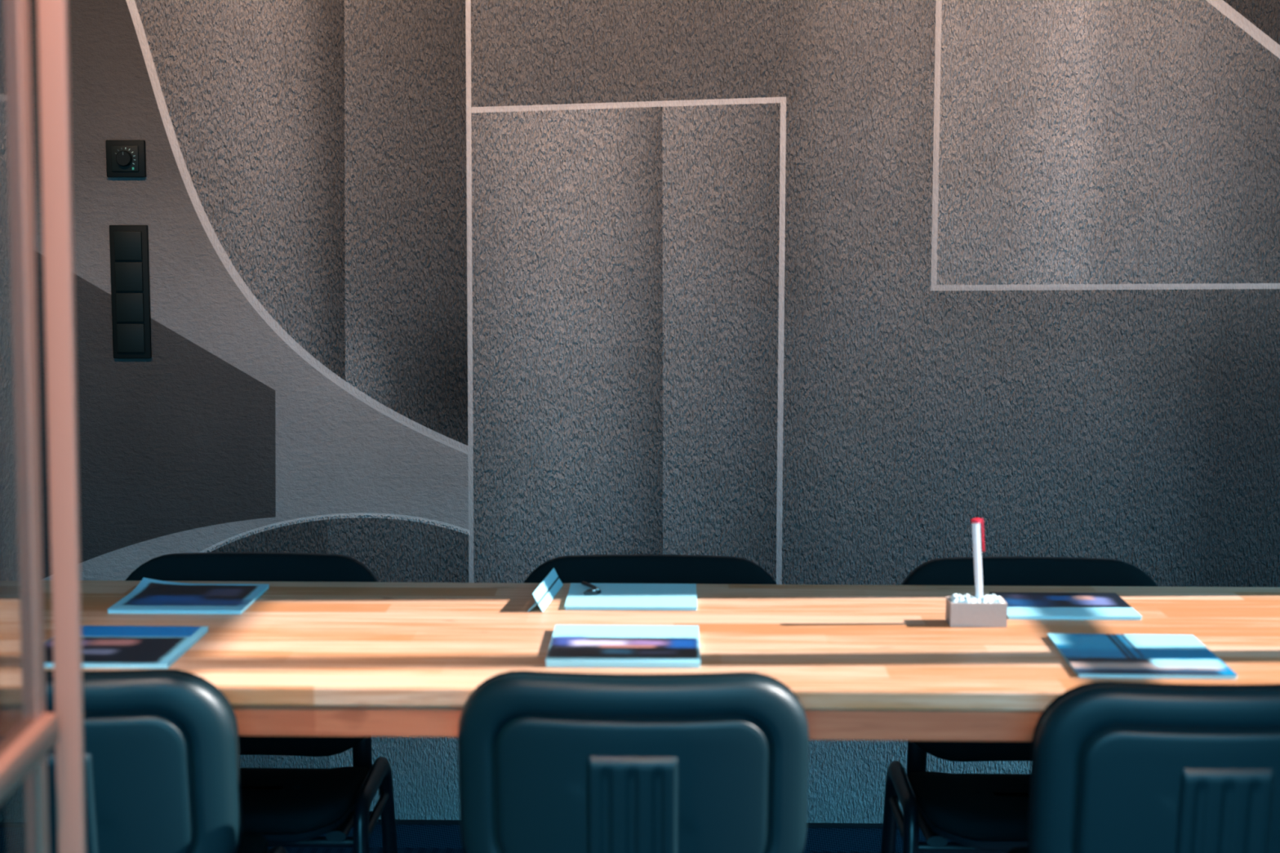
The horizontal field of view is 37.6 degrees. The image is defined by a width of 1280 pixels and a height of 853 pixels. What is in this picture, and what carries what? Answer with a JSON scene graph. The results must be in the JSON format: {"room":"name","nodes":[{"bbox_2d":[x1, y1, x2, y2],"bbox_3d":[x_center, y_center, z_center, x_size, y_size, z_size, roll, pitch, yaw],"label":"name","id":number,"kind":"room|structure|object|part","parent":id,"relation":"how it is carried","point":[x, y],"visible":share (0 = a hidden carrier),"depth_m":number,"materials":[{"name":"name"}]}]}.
{"room":"meeting room","nodes":[
{"label":"meeting room","id":0,"kind":"room"},
{"bbox_2d":[268,847,902,852],"bbox_3d":[0.052,1.257,1.768,4.890,0.100,5.020,0,7,1],"label":"floor","id":1,"kind":"structure","parent":0,"point":[290,850],"depth_m":4.12,"materials":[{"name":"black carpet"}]},
{"bbox_2d":[0,0,58,852],"bbox_3d":[-0.620,0.067,1.520,0.052,2.280,0.960,0,7,-3],"label":"door","id":2,"kind":"structure","parent":1,"relation":"on","point":[28,733],"depth_m":1.94,"materials":[{"name":"orange metal"}]},
{"bbox_3d":[-0.623,0.373,1.551,0.052,0.032,0.910,0,7,-3],"label":"rail","id":3,"kind":"part","parent":2,"relation":"part of","materials":[{"name":"orange metal"}]},
{"bbox_2d":[37,0,86,852],"bbox_3d":[-0.611,-0.288,1.968,0.030,2.920,0.012,1,7,1],"label":"trim","id":4,"kind":"structure","parent":1,"relation":"on","point":[52,15],"depth_m":2.00,"materials":[{"name":"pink metal"}]},
{"bbox_2d":[0,668,287,852],"bbox_3d":[-0.772,0.697,2.686,0.516,0.796,0.418,0,7,1],"label":"chair","id":5,"kind":"object","parent":1,"relation":"on","point":[162,762],"visible":0.56,"depth_m":2.47,"materials":[{"name":"leather"}]},
{"bbox_3d":[-0.771,0.671,2.707,0.424,0.080,0.370,0,7,1],"label":"seat","id":6,"kind":"part","parent":5,"relation":"part of","materials":[{"name":"black fabric"}]},
{"bbox_3d":[-0.535,0.843,2.819,0.033,0.453,0.154,1,7,6],"label":"leg","id":7,"kind":"part","parent":5,"relation":"part of","materials":[{"name":"black metal"}]},
{"bbox_2d":[125,551,397,852],"bbox_3d":[-0.679,0.639,3.175,0.516,0.796,0.418,0,7,1],"label":"chair","id":8,"kind":"object","parent":1,"relation":"on","point":[290,807],"visible":0.24,"depth_m":3.26,"materials":[{"name":"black plastic"}]},
{"bbox_2d":[125,553,376,756],"bbox_3d":[-0.676,0.401,3.286,0.467,0.349,0.084,0,7,1],"label":"chair back","id":9,"kind":"object","parent":8,"relation":"on","point":[280,567],"depth_m":3.28,"materials":[{"name":"black fabric"}]},
{"bbox_3d":[-0.675,0.399,3.307,0.467,0.349,0.098,0,7,1],"label":"backrest","id":10,"kind":"part","parent":8,"relation":"part of","materials":[{"name":"teal plastic"}]},
{"bbox_3d":[-0.679,0.619,3.148,0.424,0.080,0.370,0,7,1],"label":"seat","id":11,"kind":"part","parent":8,"relation":"part of","materials":[{"name":"black fabric"}]},
{"bbox_3d":[-0.447,0.814,3.070,0.033,0.453,0.154,0,7,-4],"label":"leg","id":12,"kind":"part","parent":8,"relation":"part of","materials":[{"name":"black metal"}]},
{"bbox_3d":[-0.443,0.792,3.261,0.033,0.454,0.234,1,7,4],"label":"leg","id":13,"kind":"part","parent":8,"relation":"part of","materials":[{"name":"black metal"}]},
{"bbox_2d":[457,670,808,852],"bbox_3d":[-0.007,0.699,2.675,0.516,0.796,0.418,0,7,1],"label":"chair","id":14,"kind":"object","parent":1,"relation":"on","point":[549,762],"visible":1,"depth_m":2.46,"materials":[{"name":"leather"}]},
{"bbox_2d":[462,670,806,716],"bbox_3d":[-0.009,0.493,2.512,0.467,0.349,0.084,0,7,1],"label":"cushion","id":15,"kind":"object","parent":14,"relation":"on","point":[506,694],"depth_m":2.45,"materials":[{"name":"black leather"}]},
{"bbox_2d":[0,580,1279,741],"bbox_3d":[0.051,0.689,2.921,3.500,0.760,0.714,0,7,1],"label":"conference table","id":16,"kind":"object","parent":1,"relation":"on","point":[304,659],"visible":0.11,"depth_m":2.76,"materials":[{"name":"brown wood"}]},
{"bbox_2d":[44,625,208,668],"bbox_3d":[-0.764,0.321,2.747,0.214,0.008,0.232,0,7,1],"label":"booklet","id":17,"kind":"object","parent":16,"relation":"on","point":[102,646],"visible":0.72,"depth_m":2.73,"materials":[{"name":"blue paper"}]},
{"bbox_2d":[106,577,269,614],"bbox_3d":[-0.736,0.277,3.084,0.214,0.017,0.208,0,7,1],"label":"booklet","id":18,"kind":"object","parent":16,"relation":"on","point":[150,596],"visible":1,"depth_m":3.07,"materials":[{"name":"blue paper"}]},
{"bbox_2d":[528,568,563,612],"bbox_3d":[-0.155,0.269,3.105,0.025,0.030,0.215,1,7,6],"label":"tent card","id":19,"kind":"object","parent":16,"relation":"on","point":[549,587],"visible":1,"depth_m":3.09,"materials":[{"name":"white paper"}]},
{"bbox_3d":[-0.155,0.261,3.104,0.009,0.015,0.215,1,7,6],"label":"panel","id":20,"kind":"part","parent":19,"relation":"part of","materials":[{"name":"white paper"}]},
{"bbox_3d":[-0.147,0.277,3.105,0.008,0.012,0.215,1,7,6],"label":"panel","id":21,"kind":"part","parent":19,"relation":"part of","materials":[{"name":"white paper"}]},
{"bbox_2d":[545,624,700,667],"bbox_3d":[-0.022,0.321,2.755,0.218,0.009,0.230,0,7,1],"label":"booklet","id":22,"kind":"object","parent":16,"relation":"on","point":[571,646],"visible":1,"depth_m":2.72,"materials":[{"name":"blue paper"}]},
{"bbox_2d":[564,582,697,610],"bbox_3d":[-0.013,0.281,3.108,0.213,0.006,0.188,0,7,1],"label":"booklet","id":23,"kind":"object","parent":16,"relation":"on","point":[612,597],"visible":0.98,"depth_m":3.08,"materials":[{"name":"blue paper"}]},
{"bbox_2d":[581,581,600,595],"bbox_3d":[-0.082,0.269,3.142,0.030,0.010,0.079,0,7,-5],"label":"binder clip","id":24,"kind":"object","parent":23,"relation":"on","point":[593,590],"visible":1,"depth_m":3.11,"materials":[{"name":"black metal"}]},
{"bbox_2d":[945,596,1007,626],"bbox_3d":[0.522,0.288,2.925,0.087,0.037,0.052,0,7,1],"label":"block","id":25,"kind":"object","parent":16,"relation":"on","point":[957,614],"visible":0.9,"depth_m":2.90,"materials":[{"name":"white plastic"}]},
{"bbox_2d":[950,593,1003,603],"bbox_3d":[0.522,0.271,2.923,0.082,0.017,0.048,0,7,1],"label":"gravel","id":26,"kind":"object","parent":25,"relation":"in","point":[966,598],"visible":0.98,"depth_m":2.91,"materials":[{"name":"white gravel"}]},
{"bbox_2d":[971,518,984,600],"bbox_3d":[0.522,0.209,2.915,0.022,0.135,0.015,1,7,10],"label":"pen","id":27,"kind":"object","parent":25,"relation":"in","point":[975,522],"visible":0.99,"depth_m":2.91,"materials":[{"name":"white plastic"}]},
{"bbox_2d":[988,591,1142,620],"bbox_3d":[0.684,0.290,3.043,0.210,0.006,0.182,0,7,1],"label":"booklet","id":28,"kind":"object","parent":16,"relation":"on","point":[1020,606],"visible":0.98,"depth_m":3.02,"materials":[{"name":"blue paper"}]},
{"bbox_2d":[1047,633,1237,679],"bbox_3d":[0.717,0.329,2.708,0.217,0.006,0.244,0,7,2],"label":"magazine","id":29,"kind":"object","parent":16,"relation":"on","point":[1088,655],"visible":1,"depth_m":2.69,"materials":[{"name":"blue paper"}]},
{"bbox_2d":[524,554,777,584],"bbox_3d":[0.014,0.642,3.162,0.516,0.796,0.418,0,7,1],"label":"chair","id":30,"kind":"object","parent":1,"relation":"on","point":[601,568],"visible":0.03,"depth_m":3.27,"materials":[{"name":"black plastic"}]},
{"bbox_2d":[880,556,1158,852],"bbox_3d":[0.669,0.645,3.148,0.516,0.796,0.418,0,7,1],"label":"chair","id":31,"kind":"object","parent":1,"relation":"on","point":[979,813],"visible":0.16,"depth_m":3.23,"materials":[{"name":"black plastic"}]},
{"bbox_3d":[0.435,0.796,3.243,0.033,0.454,0.234,0,7,-2],"label":"leg","id":32,"kind":"part","parent":31,"relation":"part of","materials":[{"name":"black metal"}]},
{"bbox_3d":[0.432,0.818,3.052,0.033,0.453,0.154,1,7,6],"label":"leg","id":33,"kind":"part","parent":31,"relation":"part of","materials":[{"name":"black metal"}]},
{"bbox_3d":[0.669,0.625,3.121,0.424,0.080,0.370,0,7,1],"label":"seat","id":34,"kind":"part","parent":31,"relation":"part of","materials":[{"name":"black fabric"}]},
{"bbox_3d":[0.672,0.405,3.280,0.467,0.349,0.098,0,7,1],"label":"backrest","id":35,"kind":"part","parent":31,"relation":"part of","materials":[{"name":"teal plastic"}]},
{"bbox_2d":[902,558,1158,761],"bbox_3d":[0.672,0.407,3.259,0.467,0.349,0.084,0,7,1],"label":"chair back","id":36,"kind":"object","parent":31,"relation":"on","point":[937,571],"depth_m":3.25,"materials":[{"name":"black fabric"}]},
{"bbox_2d":[1007,681,1279,852],"bbox_3d":[0.748,0.706,2.628,0.516,0.796,0.418,0,7,0],"label":"chair","id":37,"kind":"object","parent":1,"relation":"on","point":[1117,766],"visible":1,"depth_m":2.40,"materials":[{"name":"teal plastic"}]},
{"bbox_3d":[0.748,0.681,2.649,0.424,0.080,0.370,0,7,0],"label":"seat","id":38,"kind":"part","parent":37,"relation":"part of","materials":[{"name":"black fabric"}]},
{"bbox_2d":[28,0,1279,823],"bbox_3d":[0.101,-0.528,4.025,4.890,2.920,0.120,0,7,1],"label":"wall","id":39,"kind":"structure","parent":0,"point":[804,291],"depth_m":3.99,"materials":[{"name":"paint"}]},
{"bbox_2d":[105,139,146,177],"bbox_3d":[-1.087,-0.565,3.969,0.082,0.078,0.027,0,7,1],"label":"thermostat","id":40,"kind":"object","parent":39,"relation":"attached to","point":[124,158],"visible":1,"depth_m":3.97,"materials":[{"name":"black plastic"}]},
{"bbox_3d":[-1.086,-0.565,3.970,0.058,0.054,0.006,0,7,1],"label":"plate","id":41,"kind":"part","parent":40,"relation":"part of","materials":[{"name":"black plastic"}]},
{"bbox_2d":[109,225,151,358],"bbox_3d":[-1.083,-0.287,4.007,0.083,0.281,0.016,0,7,1],"label":"light switch","id":42,"kind":"object","parent":39,"relation":"attached to","point":[128,244],"visible":1,"depth_m":4.00,"materials":[{"name":"black plastic"}]},
{"bbox_2d":[320,819,951,852],"bbox_3d":[0.097,0.898,4.127,4.650,0.062,0.011,0,7,1],"label":"baseboard","id":43,"kind":"structure","parent":39,"relation":"attached to","point":[411,833],"depth_m":4.12,"materials":[{"name":"blue carpet"}]}
]}

